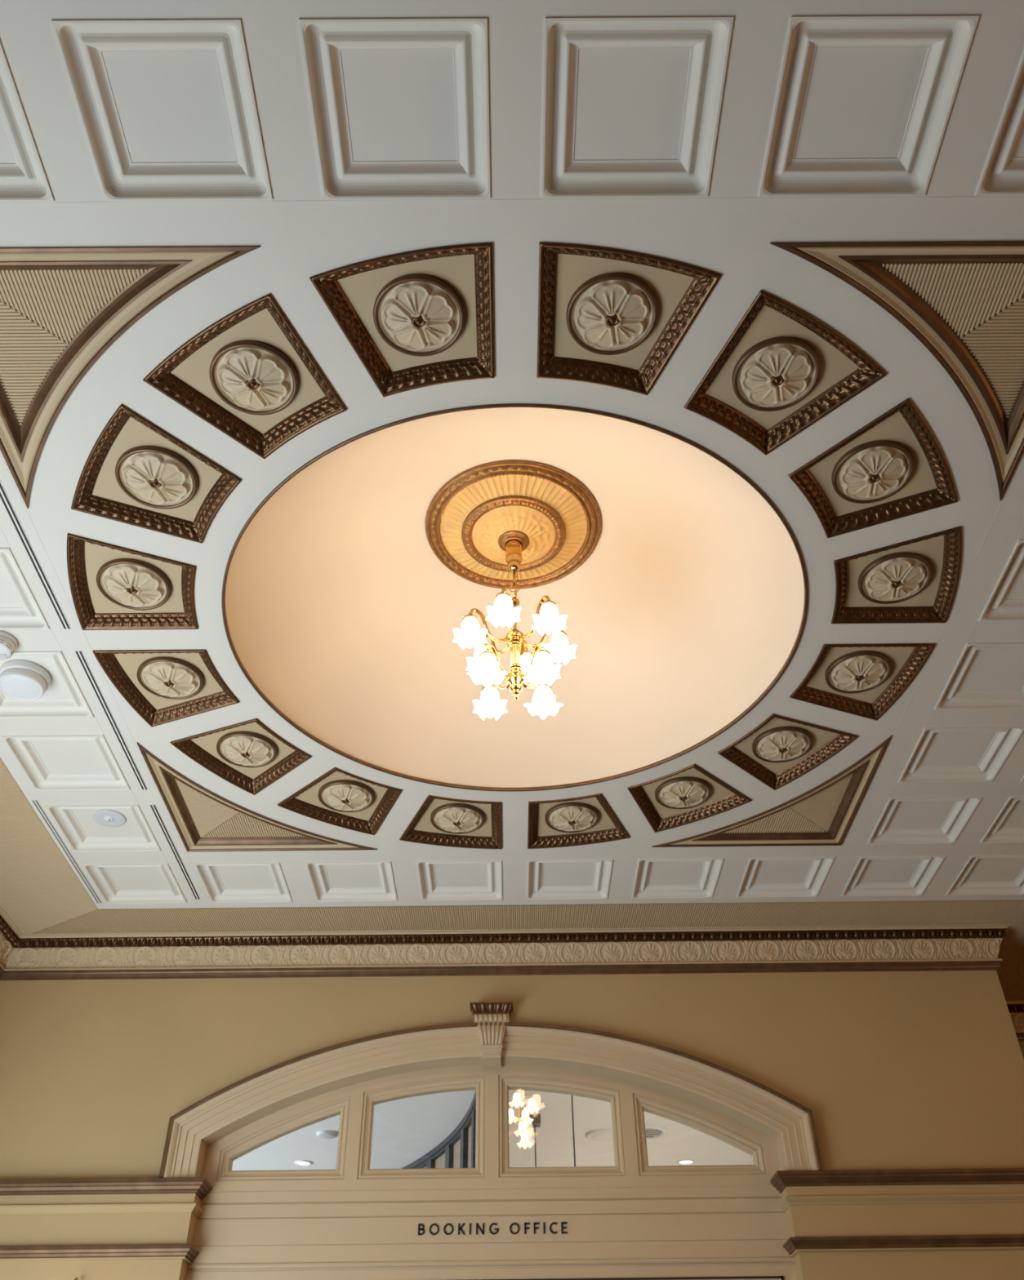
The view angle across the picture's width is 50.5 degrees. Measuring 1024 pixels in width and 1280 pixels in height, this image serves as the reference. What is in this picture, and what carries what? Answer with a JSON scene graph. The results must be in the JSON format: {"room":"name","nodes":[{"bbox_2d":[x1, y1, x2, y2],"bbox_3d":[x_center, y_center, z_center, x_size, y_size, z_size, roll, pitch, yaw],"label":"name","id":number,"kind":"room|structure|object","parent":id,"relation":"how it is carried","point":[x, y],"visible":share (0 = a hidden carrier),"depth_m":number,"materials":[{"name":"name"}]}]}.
{"room":"train station hall","nodes":[
{"label":"train station hall","id":0,"kind":"room"},
{"bbox_2d":[231,1089,752,1170],"bbox_3d":[-2.291,4.930,10.344,9.680,0.028,10.417,0,-40,0],"label":"ceiling","id":1,"kind":"structure","parent":0,"point":[404,1130],"depth_m":9.95,"materials":[{"name":"paint"}]},
{"bbox_2d":[294,1160,311,1165],"bbox_3d":[-2.010,5.038,10.447,0.165,0.011,0.165,0,-40,0],"label":"recessed light","id":2,"kind":"object","parent":1,"relation":"in","point":[300,1162],"visible":1,"depth_m":10.44,"materials":[{"name":"white plastic"}]},
{"bbox_2d":[316,1130,337,1138],"bbox_3d":[-1.659,4.439,9.729,0.187,0.028,0.187,0,-40,0],"label":"ceiling detector","id":3,"kind":"object","parent":1,"relation":"attached to","point":[322,1134],"visible":1,"depth_m":9.69,"materials":[{"name":"grey plastic"}]},
{"bbox_2d":[402,1089,475,1168],"bbox_3d":[-0.745,5.662,9.083,0.323,2.750,3.462,14,-42,-17],"label":"railing","id":4,"kind":"object","parent":1,"relation":"attached to","point":[457,1150],"visible":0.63,"depth_m":9.62,"materials":[{"name":"metal"}]},
{"bbox_2d":[508,1089,539,1149],"bbox_3d":[0.063,3.234,7.778,0.215,0.730,0.235,20,-44,-23],"label":"chandelier","id":5,"kind":"object","parent":1,"relation":"hanging from","point":[516,1102],"visible":0.93,"depth_m":7.67,"materials":[{"name":"white glass"}]},
{"bbox_2d":[528,1113,540,1167],"bbox_3d":[0.206,4.845,8.809,0.099,1.870,0.132,0,-40,0],"label":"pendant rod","id":6,"kind":"object","parent":1,"relation":"hanging from","point":[535,1122],"visible":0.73,"depth_m":9.33,"materials":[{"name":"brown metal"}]},
{"bbox_2d":[570,1094,575,1166],"bbox_3d":[0.465,4.028,7.843,0.055,1.870,0.054,0,-40,0],"label":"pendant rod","id":7,"kind":"object","parent":1,"relation":"hanging from","point":[571,1095],"visible":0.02,"depth_m":8.13,"materials":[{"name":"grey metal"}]},
{"bbox_2d":[585,1128,612,1141],"bbox_3d":[0.810,4.491,9.825,0.286,0.033,0.286,0,-40,0],"label":"ceiling rose","id":8,"kind":"object","parent":1,"relation":"attached to","point":[600,1135],"visible":0.91,"depth_m":9.78,"materials":[{"name":"paint"}]},
{"bbox_2d":[644,1124,667,1140],"bbox_3d":[1.184,4.448,9.788,0.440,0.022,0.440,0,-40,0],"label":"ceiling vent","id":9,"kind":"object","parent":1,"relation":"in","point":[652,1131],"visible":0.36,"depth_m":9.77,"materials":[{"name":"paint"}]},
{"bbox_2d":[677,1159,693,1164],"bbox_3d":[1.691,5.077,10.552,0.165,0.011,0.165,0,-40,0],"label":"recessed light","id":10,"kind":"object","parent":1,"relation":"in","point":[684,1162],"visible":1,"depth_m":10.54,"materials":[{"name":"white plastic"}]},
{"bbox_2d":[0,0,1023,909],"bbox_3d":[1.794,-1.424,2.904,7.975,0.636,7.975,0,-40,0],"label":"ceiling","id":11,"kind":"structure","parent":0,"point":[301,235],"depth_m":3.83,"materials":[{"name":"white paint"}]},
{"bbox_2d":[0,630,17,660],"bbox_3d":[-1.913,0.023,4.028,0.134,0.055,0.134,0,-40,0],"label":"smoke detector","id":12,"kind":"object","parent":11,"relation":"attached to","point":[8,643],"visible":1,"depth_m":4.01,"materials":[{"name":"white plastic"}]},
{"bbox_2d":[0,547,49,630],"bbox_3d":[-1.913,-0.186,3.845,0.421,0.038,0.421,0,-40,0],"label":"ceiling panel","id":13,"kind":"structure","parent":11,"relation":"attached to","point":[20,610],"depth_m":3.92,"materials":[{"name":"white paint"}]},
{"bbox_2d":[0,41,54,202],"bbox_3d":[-1.365,-1.253,2.586,0.421,0.038,0.421,0,-40,0],"label":"ceiling panel","id":14,"kind":"structure","parent":11,"relation":"attached to","point":[23,178],"depth_m":2.67,"materials":[{"name":"white paint"}]},
{"bbox_2d":[0,480,71,629],"bbox_3d":[-1.639,-0.360,3.632,0.026,0.018,0.975,0,-40,0],"label":"ceiling vent","id":15,"kind":"object","parent":11,"relation":"in","point":[4,498],"visible":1,"depth_m":3.71,"materials":[{"name":"white metal"}]},
{"bbox_2d":[0,650,93,718],"bbox_3d":[-1.913,0.168,4.266,0.421,0.038,0.421,0,-40,0],"label":"ceiling panel","id":16,"kind":"structure","parent":11,"relation":"attached to","point":[64,698],"depth_m":4.37,"materials":[{"name":"white paint"}]},
{"bbox_2d":[0,659,50,700],"bbox_3d":[-1.907,0.162,4.235,0.189,0.069,0.189,0,-40,0],"label":"ceiling light","id":17,"kind":"object","parent":16,"relation":"attached to","point":[23,680],"visible":1,"depth_m":4.19,"materials":[{"name":"white plastic"}]},
{"bbox_2d":[1,734,130,791],"bbox_3d":[-1.912,0.522,4.687,0.421,0.038,0.421,0,-40,0],"label":"ceiling panel","id":18,"kind":"structure","parent":11,"relation":"attached to","point":[49,762],"depth_m":4.72,"materials":[{"name":"white paint"}]},
{"bbox_2d":[31,800,102,902],"bbox_3d":[-2.156,1.043,5.291,0.026,0.018,1.015,0,-40,0],"label":"ceiling vent","id":19,"kind":"object","parent":11,"relation":"in","point":[37,804],"visible":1,"depth_m":5.24,"materials":[{"name":"white metal"}]},
{"bbox_2d":[45,804,160,852],"bbox_3d":[-1.911,0.876,5.107,0.421,0.038,0.421,0,-40,0],"label":"ceiling panel","id":20,"kind":"structure","parent":11,"relation":"attached to","point":[76,823],"depth_m":5.16,"materials":[{"name":"white paint"}]},
{"bbox_2d":[92,809,125,826],"bbox_3d":[-1.887,0.839,5.081,0.151,0.017,0.151,0,-40,0],"label":"disc","id":21,"kind":"object","parent":20,"relation":"attached to","point":[109,818],"visible":1,"depth_m":5.07,"materials":[{"name":"white plastic"}]},
{"bbox_2d":[74,650,147,790],"bbox_3d":[-1.637,0.348,4.473,0.026,0.018,0.975,0,-40,0],"label":"ceiling vent","id":22,"kind":"object","parent":11,"relation":"in","point":[79,654],"visible":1,"depth_m":4.42,"materials":[{"name":"black metal"}]},
{"bbox_2d":[0,245,261,508],"bbox_3d":[-1.117,-0.738,3.194,0.921,0.034,0.921,0,-40,0],"label":"corner spandrel","id":23,"kind":"object","parent":11,"relation":"attached to","point":[88,297],"visible":1,"depth_m":3.00,"materials":[{"name":"brown paint"}]},
{"bbox_2d":[66,533,198,630],"bbox_3d":[-1.339,-0.188,3.853,0.436,0.045,0.500,7,-41,-9],"label":"coffer","id":24,"kind":"object","parent":11,"relation":"attached to","point":[113,587],"visible":1,"depth_m":3.85,"materials":[{"name":"beige paint"}]},
{"bbox_2d":[82,863,186,904],"bbox_3d":[-1.911,1.230,5.528,0.421,0.038,0.421,0,-40,0],"label":"ceiling panel","id":25,"kind":"structure","parent":11,"relation":"attached to","point":[117,883],"depth_m":5.57,"materials":[{"name":"white paint"}]},
{"bbox_2d":[71,404,241,543],"bbox_3d":[-1.134,-0.509,3.475,0.436,0.045,0.500,23,-45,-25],"label":"coffer","id":26,"kind":"object","parent":11,"relation":"attached to","point":[135,473],"visible":1,"depth_m":3.48,"materials":[{"name":"beige paint"}]},
{"bbox_2d":[50,19,272,201],"bbox_3d":[-0.816,-1.258,2.589,0.421,0.038,0.421,0,-40,0],"label":"ceiling panel","id":27,"kind":"structure","parent":11,"relation":"attached to","point":[166,108],"depth_m":2.59,"materials":[{"name":"white paint"}]},
{"bbox_2d":[93,648,239,727],"bbox_3d":[-1.338,0.158,4.264,0.436,0.045,0.500,-8,-41,8],"label":"coffer","id":28,"kind":"object","parent":11,"relation":"attached to","point":[162,686],"visible":1,"depth_m":4.27,"materials":[{"name":"beige paint"}]},
{"bbox_2d":[149,804,200,899],"bbox_3d":[-1.636,1.043,5.300,0.026,0.018,0.934,0,-40,0],"label":"ceiling vent","id":29,"kind":"object","parent":11,"relation":"in","point":[153,807],"visible":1,"depth_m":5.26,"materials":[{"name":"white metal"}]},
{"bbox_2d":[169,718,311,795],"bbox_3d":[-1.132,0.476,4.645,0.436,0.045,0.500,-24,-45,25],"label":"coffer","id":30,"kind":"object","parent":11,"relation":"attached to","point":[248,755],"visible":1,"depth_m":4.66,"materials":[{"name":"beige paint"}]},
{"bbox_2d":[193,862,292,902],"bbox_3d":[-1.361,1.226,5.531,0.421,0.038,0.421,0,-40,0],"label":"ceiling panel","id":31,"kind":"structure","parent":11,"relation":"attached to","point":[223,882],"depth_m":5.58,"materials":[{"name":"white paint"}]},
{"bbox_2d":[142,293,346,458],"bbox_3d":[-0.754,-0.756,3.187,0.500,0.045,0.436,-24,-45,25],"label":"coffer","id":32,"kind":"object","parent":11,"relation":"attached to","point":[248,374],"visible":1,"depth_m":3.18,"materials":[{"name":"beige paint"}]},
{"bbox_2d":[136,742,377,851],"bbox_3d":[-1.114,0.714,4.919,0.921,0.034,0.921,0,-40,0],"label":"corner spandrel","id":33,"kind":"object","parent":11,"relation":"attached to","point":[195,811],"visible":1,"depth_m":5.12,"materials":[{"name":"brown paint"}]},
{"bbox_2d":[276,767,402,835],"bbox_3d":[-0.751,0.717,4.938,0.500,0.045,0.436,23,-45,-25],"label":"coffer","id":34,"kind":"object","parent":11,"relation":"attached to","point":[339,797],"visible":1,"depth_m":4.96,"materials":[{"name":"beige paint"}]},
{"bbox_2d":[305,861,397,902],"bbox_3d":[-0.811,1.221,5.534,0.421,0.038,0.421,0,-40,0],"label":"ceiling panel","id":35,"kind":"structure","parent":11,"relation":"attached to","point":[353,881],"depth_m":5.58,"materials":[{"name":"white paint"}]},
{"bbox_2d":[297,17,490,199],"bbox_3d":[-0.266,-1.263,2.592,0.421,0.038,0.421,0,-40,0],"label":"ceiling panel","id":36,"kind":"structure","parent":11,"relation":"attached to","point":[399,108],"depth_m":2.60,"materials":[{"name":"white paint"}]},
{"bbox_2d":[309,242,493,397],"bbox_3d":[-0.258,-0.893,3.032,0.500,0.045,0.436,-8,-41,8],"label":"coffer","id":37,"kind":"object","parent":11,"relation":"attached to","point":[422,317],"visible":1,"depth_m":3.01,"materials":[{"name":"beige paint"}]},
{"bbox_2d":[399,795,502,848],"bbox_3d":[-0.255,0.845,5.098,0.500,0.045,0.436,7,-41,-9],"label":"coffer","id":38,"kind":"object","parent":11,"relation":"attached to","point":[439,820],"visible":1,"depth_m":5.13,"materials":[{"name":"beige paint"}]},
{"bbox_2d":[416,860,502,901],"bbox_3d":[-0.261,1.216,5.537,0.421,0.038,0.421,0,-40,0],"label":"ceiling panel","id":39,"kind":"structure","parent":11,"relation":"attached to","point":[439,880],"depth_m":5.58,"materials":[{"name":"white paint"}]},
{"bbox_2d":[425,459,601,589],"bbox_3d":[0.006,-0.427,4.404,0.717,0.124,0.717,16,-43,-19],"label":"ceiling rose","id":40,"kind":"object","parent":11,"relation":"attached to","point":[470,520],"visible":0.94,"depth_m":4.34,"materials":[{"name":"paint"}]},
{"bbox_2d":[452,539,577,719],"bbox_3d":[0.011,-0.095,4.124,0.463,0.777,0.482,0,-40,0],"label":"chandelier","id":41,"kind":"object","parent":11,"relation":"hanging from","point":[535,667],"visible":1,"depth_m":3.97,"materials":[{"name":"white glass"}]},
{"bbox_2d":[221,403,808,791],"bbox_3d":[0.012,-0.016,4.058,2.146,0.018,2.146,0,-40,0],"label":"trim","id":42,"kind":"structure","parent":11,"relation":"attached to","point":[740,473],"depth_m":3.87,"materials":[{"name":"brown paint"}]},
{"bbox_2d":[526,858,613,900],"bbox_3d":[0.289,1.212,5.540,0.421,0.038,0.421,0,-40,0],"label":"ceiling panel","id":43,"kind":"structure","parent":11,"relation":"attached to","point":[547,879],"depth_m":5.58,"materials":[{"name":"white paint"}]},
{"bbox_2d":[527,793,630,848],"bbox_3d":[0.282,0.841,5.101,0.500,0.045,0.436,-8,-41,8],"label":"coffer","id":44,"kind":"object","parent":11,"relation":"attached to","point":[589,819],"visible":0.98,"depth_m":5.13,"materials":[{"name":"beige paint"}]},
{"bbox_2d":[536,242,721,395],"bbox_3d":[0.279,-0.898,3.035,0.500,0.045,0.436,7,-41,-9],"label":"coffer","id":45,"kind":"object","parent":11,"relation":"attached to","point":[607,317],"visible":1,"depth_m":3.01,"materials":[{"name":"beige paint"}]},
{"bbox_2d":[541,16,733,199],"bbox_3d":[0.284,-1.268,2.595,0.421,0.038,0.421,0,-40,0],"label":"ceiling panel","id":46,"kind":"structure","parent":11,"relation":"attached to","point":[632,105],"depth_m":2.60,"materials":[{"name":"white paint"}]},
{"bbox_2d":[631,857,724,898],"bbox_3d":[0.839,1.207,5.544,0.421,0.038,0.421,0,-40,0],"label":"ceiling panel","id":47,"kind":"structure","parent":11,"relation":"attached to","point":[691,877],"depth_m":5.59,"materials":[{"name":"white paint"}]},
{"bbox_2d":[626,764,751,832],"bbox_3d":[0.778,0.704,4.946,0.500,0.045,0.436,-24,-45,25],"label":"coffer","id":48,"kind":"object","parent":11,"relation":"attached to","point":[689,794],"visible":0.99,"depth_m":4.97,"materials":[{"name":"beige paint"}]},
{"bbox_2d":[651,735,891,847],"bbox_3d":[1.140,0.695,4.931,0.921,0.034,0.921,0,-40,0],"label":"corner spandrel","id":49,"kind":"object","parent":11,"relation":"attached to","point":[832,805],"visible":1,"depth_m":5.13,"materials":[{"name":"brown paint"}]},
{"bbox_2d":[683,289,886,455],"bbox_3d":[0.775,-0.769,3.195,0.500,0.045,0.436,23,-45,-25],"label":"coffer","id":50,"kind":"object","parent":11,"relation":"attached to","point":[781,370],"visible":1,"depth_m":3.19,"materials":[{"name":"beige paint"}]},
{"bbox_2d":[736,857,834,897],"bbox_3d":[1.389,1.202,5.547,0.421,0.038,0.421,0,-40,0],"label":"ceiling panel","id":51,"kind":"structure","parent":11,"relation":"attached to","point":[775,877],"depth_m":5.59,"materials":[{"name":"white paint"}]},
{"bbox_2d":[717,713,858,790],"bbox_3d":[1.157,0.457,4.658,0.436,0.045,0.500,23,-45,-25],"label":"coffer","id":52,"kind":"object","parent":11,"relation":"attached to","point":[780,750],"visible":1,"depth_m":4.67,"materials":[{"name":"beige paint"}]},
{"bbox_2d":[789,643,935,720],"bbox_3d":[1.362,0.135,4.279,0.436,0.045,0.500,7,-41,-9],"label":"coffer","id":53,"kind":"object","parent":11,"relation":"attached to","point":[864,680],"visible":1,"depth_m":4.28,"materials":[{"name":"brown paint"}]},
{"bbox_2d":[758,15,978,197],"bbox_3d":[0.834,-1.272,2.598,0.421,0.038,0.421,0,-40,0],"label":"ceiling panel","id":54,"kind":"structure","parent":11,"relation":"attached to","point":[863,104],"depth_m":2.60,"materials":[{"name":"white paint"}]},
{"bbox_2d":[787,398,957,538],"bbox_3d":[1.155,-0.528,3.488,0.436,0.045,0.500,-24,-45,25],"label":"coffer","id":55,"kind":"object","parent":11,"relation":"attached to","point":[893,467],"visible":1,"depth_m":3.49,"materials":[{"name":"beige paint"}]},
{"bbox_2d":[840,855,945,897],"bbox_3d":[1.939,1.197,5.550,0.421,0.038,0.421,0,-40,0],"label":"ceiling panel","id":56,"kind":"structure","parent":11,"relation":"attached to","point":[872,876],"depth_m":5.59,"materials":[{"name":"white paint"}]},
{"bbox_2d":[831,525,961,623],"bbox_3d":[1.361,-0.210,3.869,0.436,0.045,0.500,-8,-41,8],"label":"coffer","id":57,"kind":"object","parent":11,"relation":"attached to","point":[913,580],"visible":1,"depth_m":3.87,"materials":[{"name":"beige paint"}]},
{"bbox_2d":[769,240,1023,501],"bbox_3d":[1.137,-0.757,3.207,0.921,0.034,0.921,0,-40,0],"label":"corner spandrel","id":58,"kind":"object","parent":11,"relation":"attached to","point":[939,291],"visible":1,"depth_m":3.01,"materials":[{"name":"brown paint"}]},
{"bbox_2d":[866,796,982,844],"bbox_3d":[1.938,0.843,5.129,0.421,0.038,0.421,0,-40,0],"label":"ceiling panel","id":59,"kind":"structure","parent":11,"relation":"attached to","point":[903,820],"depth_m":5.17,"materials":[{"name":"white paint"}]},
{"bbox_2d":[897,726,1023,782],"bbox_3d":[1.938,0.489,4.708,0.421,0.038,0.421,0,-40,0],"label":"ceiling panel","id":60,"kind":"structure","parent":11,"relation":"attached to","point":[940,754],"depth_m":4.74,"materials":[{"name":"white paint"}]},
{"bbox_2d":[933,642,1023,710],"bbox_3d":[1.937,0.135,4.287,0.421,0.038,0.421,0,-40,0],"label":"ceiling panel","id":61,"kind":"structure","parent":11,"relation":"attached to","point":[985,676],"depth_m":4.34,"materials":[{"name":"white paint"}]},
{"bbox_2d":[945,855,1023,895],"bbox_3d":[2.489,1.193,5.553,0.421,0.038,0.421,0,-40,0],"label":"ceiling panel","id":62,"kind":"structure","parent":11,"relation":"attached to","point":[981,875],"depth_m":5.62,"materials":[{"name":"white paint"}]},
{"bbox_2d":[974,52,1023,195],"bbox_3d":[1.384,-1.277,2.601,0.421,0.038,0.421,0,-40,0],"label":"ceiling panel","id":63,"kind":"structure","parent":11,"relation":"attached to","point":[1002,174],"depth_m":2.69,"materials":[{"name":"white paint"}]},
{"bbox_2d":[977,539,1023,622],"bbox_3d":[1.936,-0.219,3.866,0.421,0.038,0.421,0,-40,0],"label":"ceiling panel","id":64,"kind":"structure","parent":11,"relation":"attached to","point":[1005,603],"depth_m":3.95,"materials":[{"name":"white paint"}]},
{"bbox_2d":[979,796,1023,843],"bbox_3d":[2.488,0.839,5.132,0.421,0.038,0.421,0,-40,0],"label":"ceiling panel","id":65,"kind":"structure","parent":11,"relation":"attached to","point":[1007,827],"depth_m":5.21,"materials":[{"name":"white paint"}]},
{"bbox_2d":[0,969,1023,1179],"bbox_3d":[-0.054,3.628,5.132,5.428,4.211,1.144,0,-40,0],"label":"wall","id":66,"kind":"structure","parent":0,"point":[912,1069],"depth_m":5.68,"materials":[{"name":"beige paint"}]},
{"bbox_2d":[0,1177,212,1279],"bbox_3d":[-2.110,3.765,4.308,1.306,2.982,0.177,0,-40,0],"label":"trim","id":67,"kind":"structure","parent":66,"relation":"attached to","point":[85,1228],"depth_m":5.10,"materials":[{"name":"beige paint"}]},
{"bbox_2d":[158,1022,822,1191],"bbox_3d":[-0.104,2.367,5.524,3.183,0.761,0.254,0,-40,0],"label":"window","id":68,"kind":"structure","parent":66,"relation":"in","point":[347,1079],"depth_m":5.51,"materials":[{"name":"beige paint"}]},
{"bbox_2d":[469,1000,512,1067],"bbox_3d":[-0.107,2.062,5.700,0.226,0.296,0.201,0,-40,0],"label":"keystone","id":69,"kind":"object","parent":66,"relation":"attached to","point":[491,1037],"visible":1,"depth_m":5.66,"materials":[{"name":"beige paint"}]},
{"bbox_2d":[186,1185,796,1279],"bbox_3d":[-0.085,3.817,4.372,2.867,2.944,0.019,0,-40,0],"label":"fascia","id":70,"kind":"object","parent":66,"relation":"attached to","point":[696,1231],"visible":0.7,"depth_m":5.19,"materials":[{"name":"beige paint"}]},
{"bbox_2d":[417,1222,567,1235],"bbox_3d":[-0.092,2.825,5.207,0.716,0.052,0.006,0,-40,0],"label":"sign lettering","id":71,"kind":"object","parent":70,"relation":"attached to","point":[525,1223],"visible":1,"depth_m":5.21,"materials":[{"name":"black"}]},
{"bbox_2d":[0,923,1011,980],"bbox_3d":[-0.018,1.703,5.930,5.541,0.220,0.113,0,-40,0],"label":"trim","id":72,"kind":"structure","parent":66,"relation":"attached to","point":[510,952],"depth_m":5.94,"materials":[{"name":"beige paint"}]},
{"bbox_2d":[464,1275,783,1279],"bbox_3d":[0.297,3.961,4.252,1.970,2.550,0.009,0,-40,0],"label":"door","id":73,"kind":"structure","parent":66,"relation":"in","point":[742,1277],"depth_m":5.07,"materials":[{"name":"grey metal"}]},
{"bbox_2d":[769,1167,1023,1279],"bbox_3d":[2.008,4.043,4.703,1.441,2.982,1.151,0,-40,0],"label":"trim","id":74,"kind":"structure","parent":66,"relation":"attached to","point":[946,1224],"depth_m":5.11,"materials":[{"name":"beige paint"}]},
{"bbox_2d":[0,757,1023,1000],"bbox_3d":[1.497,-0.696,3.280,8.583,0.021,9.488,0,-40,0],"label":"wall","id":75,"kind":"structure","parent":0,"point":[40,891],"depth_m":5.82,"materials":[{"name":"beige paint"}]},
{"bbox_2d":[1017,1040,1023,1058],"bbox_3d":[4.223,3.960,5.593,3.179,4.211,0.110,0,-40,0],"label":"wall","id":76,"kind":"structure","parent":0,"point":[1020,1042],"depth_m":6.73,"materials":[{"name":"beige paint"}]},
{"bbox_2d":[1005,1000,1023,1040],"bbox_3d":[4.216,2.368,6.787,3.152,0.220,0.113,0,-40,0],"label":"trim","id":77,"kind":"structure","parent":76,"relation":"attached to","point":[1015,1008],"depth_m":6.80,"materials":[{"name":"beige paint"}]},
{"bbox_3d":[-2.856,0.642,1.539,0.165,4.211,8.536,0,-40,0],"label":"wall","id":78,"kind":"structure","parent":0,"visible":0},
{"bbox_2d":[0,906,22,977],"bbox_3d":[-2.737,-0.932,2.756,0.113,0.220,8.371,0,-40,0],"label":"trim","id":79,"kind":"structure","parent":78,"relation":"attached to","point":[10,934],"depth_m":5.86,"materials":[{"name":"beige paint"}]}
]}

